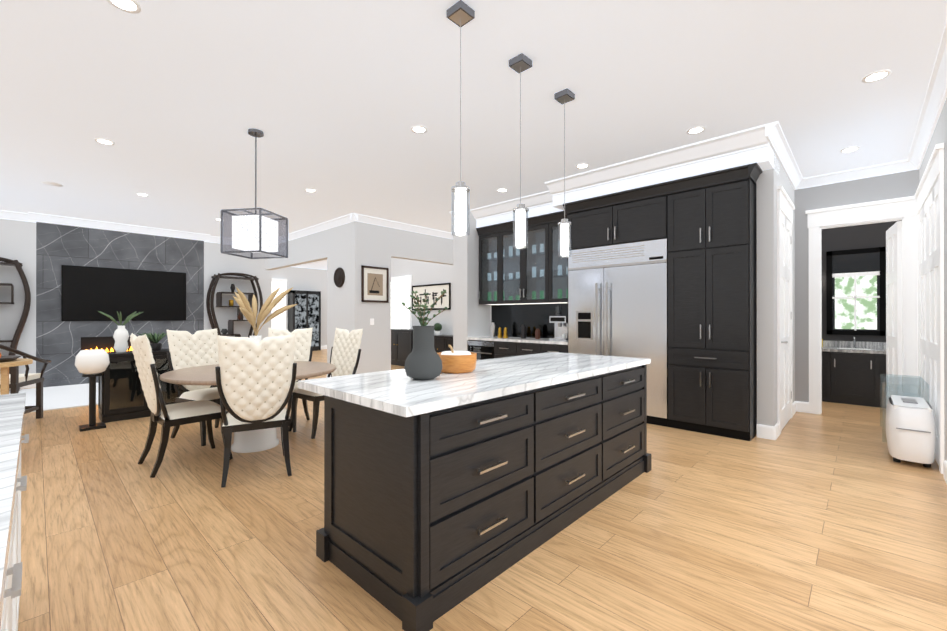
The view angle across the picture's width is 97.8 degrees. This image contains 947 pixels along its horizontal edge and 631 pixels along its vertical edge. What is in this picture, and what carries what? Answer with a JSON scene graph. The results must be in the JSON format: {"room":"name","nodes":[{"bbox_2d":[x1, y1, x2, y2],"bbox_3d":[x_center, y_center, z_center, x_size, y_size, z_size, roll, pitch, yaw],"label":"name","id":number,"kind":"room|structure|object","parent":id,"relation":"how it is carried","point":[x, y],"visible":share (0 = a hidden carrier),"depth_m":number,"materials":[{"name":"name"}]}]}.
{"room":"kitchen","nodes":[
{"label":"kitchen","id":0,"kind":"room"},
{"bbox_2d":[36,222,203,386],"bbox_3d":[-6.991,-0.257,8.388,0.180,3.130,2.589,0,0,43],"label":"wall","id":1,"kind":"structure","parent":0,"point":[60,345],"depth_m":7.96,"materials":[{"name":"tile"}]},
{"bbox_2d":[0,210,27,221],"bbox_3d":[-9.062,-1.758,6.254,0.100,0.140,3.365,0,0,43],"label":"crown molding","id":2,"kind":"structure","parent":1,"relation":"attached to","point":[4,214],"depth_m":7.28,"materials":[{"name":"white"}]},
{"bbox_2d":[28,212,211,242],"bbox_3d":[-6.911,-1.753,8.317,0.100,0.140,2.788,0,0,43],"label":"crown molding","id":3,"kind":"structure","parent":1,"relation":"attached to","point":[34,217],"depth_m":8.13,"materials":[{"name":"white wood"}]},
{"bbox_2d":[61,265,185,320],"bbox_3d":[-6.936,-0.407,8.322,0.047,1.047,1.926,0,0,43],"label":"television","id":4,"kind":"object","parent":1,"relation":"attached to","point":[88,293],"visible":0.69,"depth_m":8.21,"materials":[{"name":"black glass"},{"name":"black plastic"}]},
{"bbox_2d":[202,236,231,243],"bbox_3d":[-5.704,-1.749,9.814,0.100,0.140,1.246,0,0,43],"label":"crown molding","id":5,"kind":"structure","parent":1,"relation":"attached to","point":[215,239],"depth_m":9.59,"materials":[{"name":"white"}]},
{"bbox_2d":[0,98,946,460],"bbox_3d":[-2.150,-0.261,6.765,18.850,3.130,13.900,0,0,43],"label":"wall","id":6,"kind":"structure","parent":0,"point":[352,248],"depth_m":7.39,"materials":[{"name":"grey paint"}]},
{"bbox_2d":[271,278,286,328],"bbox_3d":[-7.132,-0.027,14.926,0.098,2.600,0.757,0,0,43],"label":"window","id":7,"kind":"structure","parent":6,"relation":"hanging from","point":[278,321],"depth_m":14.98,"materials":[{"name":"white glass"}]},
{"bbox_2d":[278,213,359,243],"bbox_3d":[-3.683,-1.751,8.860,4.350,0.140,0.100,0,0,43],"label":"crown molding","id":8,"kind":"structure","parent":6,"relation":"attached to","point":[351,217],"depth_m":8.16,"materials":[{"name":"white wood"}]},
{"bbox_2d":[334,267,344,286],"bbox_3d":[-2.548,-0.721,7.831,0.380,0.380,0.035,0,0,43],"label":"clock","id":9,"kind":"object","parent":6,"relation":"attached to","point":[339,276],"visible":1,"depth_m":7.80,"materials":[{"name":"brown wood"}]},
{"bbox_2d":[361,265,388,302],"bbox_3d":[-1.843,-0.581,7.762,0.029,0.666,0.576,0,0,43],"label":"framed picture","id":10,"kind":"object","parent":6,"relation":"attached to","point":[374,284],"visible":0.94,"depth_m":7.75,"materials":[{"name":"white paper"}]},
{"bbox_2d":[391,275,411,328],"bbox_3d":[-2.202,0.056,11.782,1.306,2.320,0.069,0,0,43],"label":"window","id":11,"kind":"structure","parent":6,"relation":"in","point":[401,291],"depth_m":11.57,"materials":[{"name":"white"}]},
{"bbox_2d":[360,214,452,238],"bbox_3d":[-1.053,-1.762,8.552,0.100,0.120,3.000,0,0,43],"label":"crown molding","id":12,"kind":"structure","parent":6,"relation":"attached to","point":[363,218],"depth_m":8.19,"materials":[{"name":"white wood"}]},
{"bbox_2d":[412,283,450,309],"bbox_3d":[-1.128,-0.478,10.797,1.521,0.668,0.029,0,0,43],"label":"art","id":13,"kind":"object","parent":6,"relation":"attached to","point":[434,292],"visible":0.65,"depth_m":10.68,"materials":[{"name":"white paper"}]},
{"bbox_2d":[9,345,946,483],"bbox_3d":[-3.041,1.236,7.705,15.960,0.140,13.750,0,0,43],"label":"baseboard","id":14,"kind":"structure","parent":6,"relation":"attached to","point":[768,432],"depth_m":4.38,"materials":[{"name":"white"}]},
{"bbox_2d":[469,192,552,219],"bbox_3d":[0.635,-1.752,6.602,1.770,0.150,0.180,0,0,43],"label":"crown molding","id":15,"kind":"structure","parent":6,"relation":"attached to","point":[538,199],"depth_m":6.64,"materials":[{"name":"white wood"}]},
{"bbox_2d":[566,195,605,249],"bbox_3d":[1.783,-1.215,5.710,0.724,0.632,0.671,0,0,43],"label":"upper cabinet","id":16,"kind":"object","parent":6,"relation":"attached to","point":[587,217],"depth_m":5.49,"materials":[{"name":"black wood"}]},
{"bbox_2d":[606,183,665,245],"bbox_3d":[2.216,-1.216,5.301,0.723,0.632,0.671,0,0,43],"label":"upper cabinet","id":17,"kind":"object","parent":6,"relation":"attached to","point":[638,215],"depth_m":5.05,"materials":[{"name":"black wood"}]},
{"bbox_2d":[544,121,783,195],"bbox_3d":[1.991,-1.756,4.856,2.600,0.150,0.200,0,0,43],"label":"crown molding","id":18,"kind":"structure","parent":6,"relation":"attached to","point":[764,135],"depth_m":4.60,"materials":[{"name":"white wood"}]},
{"bbox_2d":[777,185,794,434],"bbox_3d":[3.696,-0.051,4.893,0.106,2.700,1.180,0,0,43],"label":"door frame","id":19,"kind":"structure","parent":6,"relation":"attached to","point":[785,207],"depth_m":4.85,"materials":[{"name":"white wood"}]},
{"bbox_2d":[772,135,803,189],"bbox_3d":[3.696,-1.771,4.842,0.100,0.120,2.080,0,0,43],"label":"crown molding","id":20,"kind":"structure","parent":6,"relation":"attached to","point":[784,155],"depth_m":4.84,"materials":[{"name":"white wood"}]},
{"bbox_2d":[804,160,903,187],"bbox_3d":[4.757,-1.770,5.202,0.930,0.120,0.100,0,0,43],"label":"crown molding","id":21,"kind":"structure","parent":6,"relation":"attached to","point":[893,167],"depth_m":5.17,"materials":[{"name":"white wood"}]},
{"bbox_2d":[805,196,917,413],"bbox_3d":[4.875,-0.050,5.217,1.055,2.700,0.180,0,0,43],"label":"door frame","id":22,"kind":"structure","parent":6,"relation":"attached to","point":[901,298],"depth_m":4.95,"materials":[{"name":"white wood"}]},
{"bbox_2d":[904,20,946,171],"bbox_3d":[1.887,-1.779,1.379,0.100,0.120,9.600,0,0,43],"label":"crown molding","id":23,"kind":"structure","parent":6,"relation":"attached to","point":[936,94],"depth_m":3.53,"materials":[{"name":"white wood"}]},
{"bbox_2d":[914,143,943,473],"bbox_3d":[4.505,-0.053,4.081,0.086,2.700,1.990,0,0,43],"label":"door","id":24,"kind":"structure","parent":6,"relation":"attached to","point":[929,195],"depth_m":3.78,"materials":[{"name":"white wood"}]},
{"bbox_2d":[0,0,946,269],"bbox_3d":[-2.205,-1.876,6.820,19.000,0.100,13.900,0,0,43],"label":"ceiling","id":25,"kind":"structure","parent":0,"point":[176,100],"depth_m":3.45,"materials":[{"name":"white paint"}]},
{"bbox_2d":[41,181,62,186],"bbox_3d":[-5.853,-1.825,5.747,0.217,0.005,0.217,0,0,16],"label":"recessed light","id":26,"kind":"object","parent":25,"relation":"in","point":[44,182],"depth_m":5.75,"materials":[{"name":"white"}]},
{"bbox_2d":[94,138,114,144],"bbox_3d":[-3.877,-1.827,4.346,0.162,0.007,0.162,0,0,34],"label":"recessed light","id":27,"kind":"object","parent":25,"relation":"in","point":[103,141],"depth_m":4.34,"materials":[{"name":"white"}]},
{"bbox_2d":[107,0,140,13],"bbox_3d":[-2.052,-1.832,2.423,0.162,0.007,0.162,0,0,34],"label":"recessed light","id":28,"kind":"object","parent":25,"relation":"in","point":[130,5],"depth_m":2.44,"materials":[{"name":"white"}]},
{"bbox_2d":[135,193,148,195],"bbox_3d":[-4.993,-1.823,6.235,0.162,0.007,0.162,0,0,34],"label":"recessed light","id":29,"kind":"object","parent":25,"relation":"in","point":[140,194],"depth_m":6.22,"materials":[{"name":"white"}]},
{"bbox_2d":[220,129,287,258],"bbox_3d":[-2.168,-1.214,4.118,0.424,1.236,0.424,0,0,10],"label":"chandelier","id":30,"kind":"object","parent":25,"relation":"hanging from","point":[252,233],"visible":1,"depth_m":4.00,"materials":[{"name":"white fabric"}]},
{"bbox_2d":[305,188,316,191],"bbox_3d":[-2.374,-1.823,6.026,0.162,0.007,0.162,0,0,-2],"label":"recessed light","id":31,"kind":"object","parent":25,"relation":"in","point":[308,189],"depth_m":6.03,"materials":[{"name":"white"}]},
{"bbox_2d":[411,125,427,133],"bbox_3d":[-0.534,-1.828,4.063,0.162,0.007,0.162,0,0,34],"label":"recessed light","id":32,"kind":"object","parent":25,"relation":"in","point":[417,128],"depth_m":4.06,"materials":[{"name":"white"}]},
{"bbox_2d":[446,0,474,235],"bbox_3d":[-0.078,-1.161,2.486,0.120,1.349,0.120,0,0,43],"label":"pendant light","id":33,"kind":"object","parent":25,"relation":"hanging from","point":[460,13],"visible":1,"depth_m":2.46,"materials":[{"name":"white glass"}]},
{"bbox_2d":[497,188,507,191],"bbox_3d":[0.420,-1.824,6.017,0.162,0.007,0.162,0,0,34],"label":"recessed light","id":34,"kind":"object","parent":25,"relation":"in","point":[501,189],"depth_m":6.00,"materials":[{"name":"white"}]},
{"bbox_2d":[509,53,531,248],"bbox_3d":[0.338,-1.160,2.972,0.120,1.349,0.120,0,0,43],"label":"pendant light","id":35,"kind":"object","parent":25,"relation":"hanging from","point":[521,62],"visible":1,"depth_m":2.95,"materials":[{"name":"white glass"}]},
{"bbox_2d":[554,88,574,257],"bbox_3d":[0.754,-1.159,3.418,0.120,1.349,0.120,0,0,43],"label":"pendant light","id":36,"kind":"object","parent":25,"relation":"hanging from","point":[564,96],"visible":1,"depth_m":3.39,"materials":[{"name":"white glass"}]},
{"bbox_2d":[576,163,588,168],"bbox_3d":[1.330,-1.826,5.047,0.162,0.007,0.162,0,0,34],"label":"recessed light","id":37,"kind":"object","parent":25,"relation":"in","point":[582,165],"depth_m":5.03,"materials":[{"name":"white"}]},
{"bbox_2d":[476,144,779,227],"bbox_3d":[1.626,-1.681,5.832,4.270,0.295,0.720,0,0,43],"label":"bulkhead","id":38,"kind":"object","parent":25,"relation":"attached to","point":[763,158],"visible":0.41,"depth_m":4.87,"materials":[{"name":"white"}]},
{"bbox_2d":[687,126,704,133],"bbox_3d":[2.197,-1.828,4.083,0.162,0.007,0.162,0,0,-2],"label":"recessed light","id":39,"kind":"object","parent":25,"relation":"in","point":[695,130],"depth_m":4.08,"materials":[{"name":"white"}]},
{"bbox_2d":[840,146,859,152],"bbox_3d":[4.148,-1.827,4.556,0.162,0.007,0.162,0,0,16],"label":"recessed light","id":40,"kind":"object","parent":25,"relation":"in","point":[850,149],"depth_m":4.55,"materials":[{"name":"white"}]},
{"bbox_2d":[862,70,891,82],"bbox_3d":[3.085,-1.830,3.165,0.162,0.007,0.162,0,0,34],"label":"recessed light","id":41,"kind":"object","parent":25,"relation":"in","point":[876,76],"depth_m":3.16,"materials":[{"name":"white"}]},
{"bbox_2d":[18,349,946,630],"bbox_3d":[-2.205,1.334,6.813,19.000,0.060,13.900,0,0,43],"label":"floor","id":42,"kind":"structure","parent":0,"point":[832,517],"depth_m":2.35,"materials":[{"name":"brown wood"}]},
{"bbox_2d":[4,601,7,630],"bbox_3d":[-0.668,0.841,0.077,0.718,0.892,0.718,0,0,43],"label":"base cabinet","id":43,"kind":"object","parent":42,"relation":"on","point":[5,602],"depth_m":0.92,"materials":[{"name":"white wood"}]},
{"bbox_2d":[8,485,19,630],"bbox_3d":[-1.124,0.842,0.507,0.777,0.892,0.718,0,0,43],"label":"base cabinet","id":44,"kind":"object","parent":42,"relation":"on","point":[14,569],"depth_m":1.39,"materials":[{"name":"white wood"}]},
{"bbox_2d":[0,393,25,630],"bbox_3d":[-1.370,0.377,0.748,2.660,0.040,0.730,0,0,43],"label":"countertop","id":45,"kind":"structure","parent":44,"relation":"on","point":[11,405],"depth_m":1.01,"materials":[{"name":"white stone"}]},
{"bbox_2d":[0,257,30,390],"bbox_3d":[-8.203,0.157,6.899,0.384,2.309,1.112,0,0,43],"label":"etagere","id":46,"kind":"object","parent":42,"relation":"on","point":[14,341],"visible":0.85,"depth_m":7.10,"materials":[{"name":"brown wood"}]},
{"bbox_2d":[0,353,32,435],"bbox_3d":[-4.246,0.780,3.557,0.620,1.032,0.620,0,0,43],"label":"side table","id":47,"kind":"object","parent":42,"relation":"on","point":[7,362],"visible":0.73,"depth_m":3.56,"materials":[{"name":"brown wood"}]},
{"bbox_2d":[20,445,23,595],"bbox_3d":[-1.603,0.843,0.958,0.778,0.892,0.718,0,0,43],"label":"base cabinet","id":48,"kind":"object","parent":42,"relation":"on","point":[21,477],"depth_m":1.26,"materials":[{"name":"white wood"}]},
{"bbox_2d":[0,344,50,418],"bbox_3d":[-5.681,0.788,4.914,0.708,1.023,0.697,0,0,-22],"label":"armchair","id":49,"kind":"object","parent":42,"relation":"on","point":[17,380],"visible":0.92,"depth_m":5.03,"materials":[{"name":"brown wood"}]},
{"bbox_2d":[24,405,27,490],"bbox_3d":[-2.066,0.845,1.395,0.738,0.892,0.718,0,0,43],"label":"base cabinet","id":50,"kind":"object","parent":42,"relation":"on","point":[26,435],"depth_m":1.27,"materials":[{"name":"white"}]},
{"bbox_2d":[9,383,97,412],"bbox_3d":[-6.799,1.297,6.541,2.610,0.012,5.200,0,0,43],"label":"baseboard","id":51,"kind":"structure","parent":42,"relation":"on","point":[64,397],"depth_m":6.59,"materials":[{"name":"white wood"}]},
{"bbox_2d":[75,349,109,431],"bbox_3d":[-4.402,0.849,4.776,0.300,0.901,0.300,0,0,43],"label":"pedestal bowl","id":52,"kind":"object","parent":42,"relation":"on","point":[91,364],"visible":1,"depth_m":4.73,"materials":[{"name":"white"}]},
{"bbox_2d":[98,349,216,422],"bbox_3d":[-4.018,0.886,5.788,0.450,0.830,1.820,0,0,43],"label":"console","id":53,"kind":"object","parent":42,"relation":"on","point":[121,396],"visible":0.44,"depth_m":5.17,"materials":[{"name":"black wood"}]},
{"bbox_2d":[98,311,142,352],"bbox_3d":[-4.505,0.208,5.285,0.426,0.523,0.457,0,0,43],"label":"vase","id":54,"kind":"object","parent":53,"relation":"on","point":[121,335],"visible":1,"depth_m":5.24,"materials":[{"name":"white ceramic"}]},
{"bbox_2d":[137,332,166,350],"bbox_3d":[-4.291,0.348,5.531,0.359,0.243,0.350,0,0,43],"label":"potted plant","id":55,"kind":"object","parent":53,"relation":"on","point":[155,339],"visible":0.96,"depth_m":5.52,"materials":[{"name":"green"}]},
{"bbox_2d":[130,333,232,477],"bbox_3d":[-2.569,0.725,3.643,0.564,1.157,0.678,0,0,43],"label":"chair","id":56,"kind":"object","parent":42,"relation":"on","point":[167,417],"visible":1,"depth_m":3.44,"materials":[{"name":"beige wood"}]},
{"bbox_2d":[167,328,219,445],"bbox_3d":[-2.862,0.727,4.469,0.666,1.157,0.559,0,0,27],"label":"chair","id":57,"kind":"object","parent":42,"relation":"on","point":[187,349],"visible":0.65,"depth_m":4.47,"materials":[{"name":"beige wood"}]},
{"bbox_2d":[206,273,262,337],"bbox_3d":[-5.575,0.163,9.684,0.384,2.309,1.112,0,0,43],"label":"etagere","id":58,"kind":"object","parent":42,"relation":"on","point":[210,304],"visible":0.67,"depth_m":9.52,"materials":[{"name":"brown wood"}]},
{"bbox_2d":[160,361,335,452],"bbox_3d":[-2.168,0.915,4.113,1.520,0.765,1.520,0,0,43],"label":"dining table","id":59,"kind":"object","parent":42,"relation":"on","point":[250,441],"visible":0.48,"depth_m":3.93,"materials":[{"name":"beige wood"}]},
{"bbox_2d":[233,287,296,342],"bbox_3d":[-2.150,0.117,4.188,0.707,0.827,0.630,0,0,43],"label":"vase","id":60,"kind":"object","parent":59,"relation":"on","point":[268,305],"visible":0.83,"depth_m":4.16,"materials":[{"name":"white ceramic"}]},
{"bbox_2d":[215,334,296,486],"bbox_3d":[-1.805,0.724,3.448,0.564,1.157,0.664,0,0,-29],"label":"chair","id":61,"kind":"object","parent":42,"relation":"on","point":[255,382],"visible":1,"depth_m":3.21,"materials":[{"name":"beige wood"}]},
{"bbox_2d":[268,327,312,431],"bbox_3d":[-2.260,0.728,4.887,0.563,1.157,0.666,0,0,-7],"label":"chair","id":62,"kind":"object","parent":42,"relation":"on","point":[303,350],"visible":0.25,"depth_m":5.14,"materials":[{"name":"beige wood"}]},
{"bbox_2d":[288,290,320,350],"bbox_3d":[-6.335,0.205,15.510,0.440,2.239,1.053,0,0,43],"label":"display cabinet","id":63,"kind":"object","parent":42,"relation":"on","point":[304,312],"visible":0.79,"depth_m":15.36,"materials":[{"name":"black"}]},
{"bbox_2d":[289,328,362,438],"bbox_3d":[-1.685,0.727,4.751,0.560,1.157,0.668,0,0,37],"label":"chair","id":64,"kind":"object","parent":42,"relation":"on","point":[345,354],"visible":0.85,"depth_m":4.84,"materials":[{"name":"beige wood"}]},
{"bbox_2d":[391,328,406,363],"bbox_3d":[-2.083,0.864,11.237,0.708,0.900,0.498,0,0,43],"label":"base cabinet","id":65,"kind":"object","parent":42,"relation":"on","point":[394,330],"depth_m":10.94,"materials":[{"name":"black wood"}]},
{"bbox_2d":[395,332,412,365],"bbox_3d":[-1.648,0.863,10.827,0.708,0.900,0.498,0,0,43],"label":"base cabinet","id":66,"kind":"object","parent":42,"relation":"on","point":[401,344],"depth_m":10.67,"materials":[{"name":"black wood"}]},
{"bbox_2d":[434,335,452,352],"bbox_3d":[-0.734,0.902,10.129,1.502,0.820,0.418,0,0,43],"label":"console","id":67,"kind":"object","parent":42,"relation":"on","point":[442,343],"visible":0.19,"depth_m":9.89,"materials":[{"name":"black wood"}]},
{"bbox_2d":[434,323,441,334],"bbox_3d":[-0.892,0.337,10.319,0.209,0.309,0.220,0,0,43],"label":"plant","id":68,"kind":"object","parent":67,"relation":"on","point":[437,327],"visible":0.94,"depth_m":10.26,"materials":[{"name":"green plant"}]},
{"bbox_2d":[466,339,493,359],"bbox_3d":[0.330,0.858,7.097,0.600,0.893,0.639,0,0,43],"label":"base cabinet","id":69,"kind":"object","parent":42,"relation":"on","point":[484,348],"depth_m":6.84,"materials":[{"name":"black metal"}]},
{"bbox_2d":[466,335,567,342],"bbox_3d":[0.813,0.390,6.638,1.964,0.040,0.645,0,0,43],"label":"countertop","id":70,"kind":"structure","parent":69,"relation":"on","point":[513,338],"depth_m":6.37,"materials":[{"name":"white stone"}]},
{"bbox_2d":[490,322,495,336],"bbox_3d":[0.333,0.246,7.102,0.097,0.250,0.097,0,0,28],"label":"jar","id":71,"kind":"object","parent":70,"relation":"on","point":[492,327],"depth_m":7.06,"materials":[{"name":"white ceramic"}]},
{"bbox_2d":[498,327,507,337],"bbox_3d":[0.483,0.280,6.823,0.200,0.180,0.080,0,0,43],"label":"figurine","id":72,"kind":"object","parent":70,"relation":"on","point":[505,335],"visible":1,"depth_m":6.83,"materials":[{"name":"gold metal"}]},
{"bbox_2d":[521,325,525,338],"bbox_3d":[0.806,0.259,6.656,0.087,0.220,0.087,0,0,28],"label":"jar","id":73,"kind":"object","parent":70,"relation":"on","point":[523,331],"depth_m":6.62,"materials":[{"name":"black"}]},
{"bbox_2d":[535,329,539,338],"bbox_3d":[1.009,0.289,6.506,0.077,0.160,0.077,0,0,28],"label":"jar","id":74,"kind":"object","parent":70,"relation":"on","point":[537,332],"depth_m":6.47,"materials":[{"name":"brown"}]},
{"bbox_2d":[549,307,567,340],"bbox_3d":[1.348,0.118,6.239,0.280,0.500,0.303,0,0,43],"label":"espresso machine","id":75,"kind":"object","parent":70,"relation":"on","point":[561,327],"visible":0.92,"depth_m":6.19,"materials":[{"name":"silver metal"}]},
{"bbox_2d":[314,360,650,630],"bbox_3d":[0.327,0.848,2.844,0.861,0.892,2.510,0,0,43],"label":"kitchen island","id":76,"kind":"object","parent":42,"relation":"on","point":[444,493],"depth_m":2.02,"materials":[{"name":"wood"}]},
{"bbox_2d":[298,352,649,419],"bbox_3d":[0.258,0.382,2.876,0.970,0.040,2.550,0,0,43],"label":"island countertop","id":77,"kind":"structure","parent":76,"relation":"on","point":[394,392],"depth_m":2.26,"materials":[{"name":"white stone"}]},
{"bbox_2d":[402,290,447,379],"bbox_3d":[-0.280,0.105,2.361,0.226,0.508,0.233,0,0,43],"label":"vase","id":78,"kind":"object","parent":77,"relation":"on","point":[423,361],"visible":1,"depth_m":2.29,"materials":[{"name":"grey ceramic"}]},
{"bbox_2d":[437,345,476,372],"bbox_3d":[-0.113,0.269,2.670,0.268,0.182,0.268,0,0,43],"label":"bowl","id":79,"kind":"object","parent":77,"relation":"on","point":[458,361],"visible":0.83,"depth_m":2.56,"materials":[{"name":"brown wood"}]},
{"bbox_2d":[494,339,513,357],"bbox_3d":[0.712,0.857,6.737,0.450,0.893,0.639,0,0,43],"label":"base cabinet","id":80,"kind":"object","parent":42,"relation":"on","point":[502,347],"depth_m":6.53,"materials":[{"name":"black wood"}]},
{"bbox_2d":[514,343,537,355],"bbox_3d":[1.039,0.856,6.428,0.450,0.893,0.639,0,0,43],"label":"base cabinet","id":81,"kind":"object","parent":42,"relation":"on","point":[519,348],"depth_m":6.23,"materials":[{"name":"black wood"}]},
{"bbox_2d":[538,343,567,352],"bbox_3d":[1.366,0.856,6.120,0.449,0.893,0.639,0,0,43],"label":"base cabinet","id":82,"kind":"object","parent":42,"relation":"on","point":[542,347],"depth_m":5.90,"materials":[{"name":"black wood"}]},
{"bbox_2d":[568,239,667,426],"bbox_3d":[1.980,0.203,5.467,1.294,2.195,0.738,0,0,43],"label":"fridge","id":83,"kind":"object","parent":42,"relation":"on","point":[618,300],"visible":0.75,"depth_m":5.14,"materials":[{"name":"silver metal"}]},
{"bbox_2d":[666,164,759,440],"bbox_3d":[2.775,-0.117,4.772,0.809,2.832,0.671,0,0,43],"label":"tall cabinet","id":84,"kind":"object","parent":42,"relation":"on","point":[705,225],"depth_m":4.48,"materials":[{"name":"black wood"}]},
{"bbox_2d":[822,349,885,407],"bbox_3d":[5.681,0.923,6.248,1.430,0.760,0.609,0,0,43],"label":"base cabinet","id":85,"kind":"object","parent":42,"relation":"on","point":[852,370],"depth_m":6.02,"materials":[{"name":"wood"}]},
{"bbox_2d":[822,345,885,352],"bbox_3d":[5.691,0.523,6.260,1.440,0.040,0.580,0,0,43],"label":"countertop","id":86,"kind":"structure","parent":85,"relation":"on","point":[823,346],"depth_m":6.07,"materials":[{"name":"white stone"}]},
{"bbox_2d":[880,373,928,442],"bbox_3d":[4.594,0.988,4.428,0.325,0.620,0.840,0,0,43],"label":"table","id":87,"kind":"object","parent":42,"relation":"on","point":[895,389],"visible":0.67,"depth_m":4.51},
{"bbox_2d":[886,395,935,467],"bbox_3d":[3.989,1.036,3.784,0.298,0.522,0.802,0,0,43],"label":"air conditioner","id":88,"kind":"object","parent":42,"relation":"on","point":[910,430],"visible":1,"depth_m":3.53,"materials":[{"name":"white plastic"}]},
{"bbox_2d":[822,220,901,341],"bbox_3d":[5.935,-0.262,6.520,1.750,3.130,0.120,0,0,43],"label":"wall","id":89,"kind":"structure","parent":0,"point":[873,235],"depth_m":6.47,"materials":[{"name":"grey paint"}]},
{"bbox_2d":[822,341,885,348],"bbox_3d":[5.882,0.453,6.462,1.440,0.100,0.024,0,0,43],"label":"backsplash","id":90,"kind":"structure","parent":89,"relation":"attached to","point":[837,344],"depth_m":6.37,"materials":[{"name":"grey stone"}]},
{"bbox_2d":[826,247,885,335],"bbox_3d":[5.927,-0.362,6.417,0.680,1.330,0.039,0,0,43],"label":"window","id":91,"kind":"structure","parent":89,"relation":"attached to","point":[856,291],"depth_m":6.41,"materials":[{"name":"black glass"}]}
]}

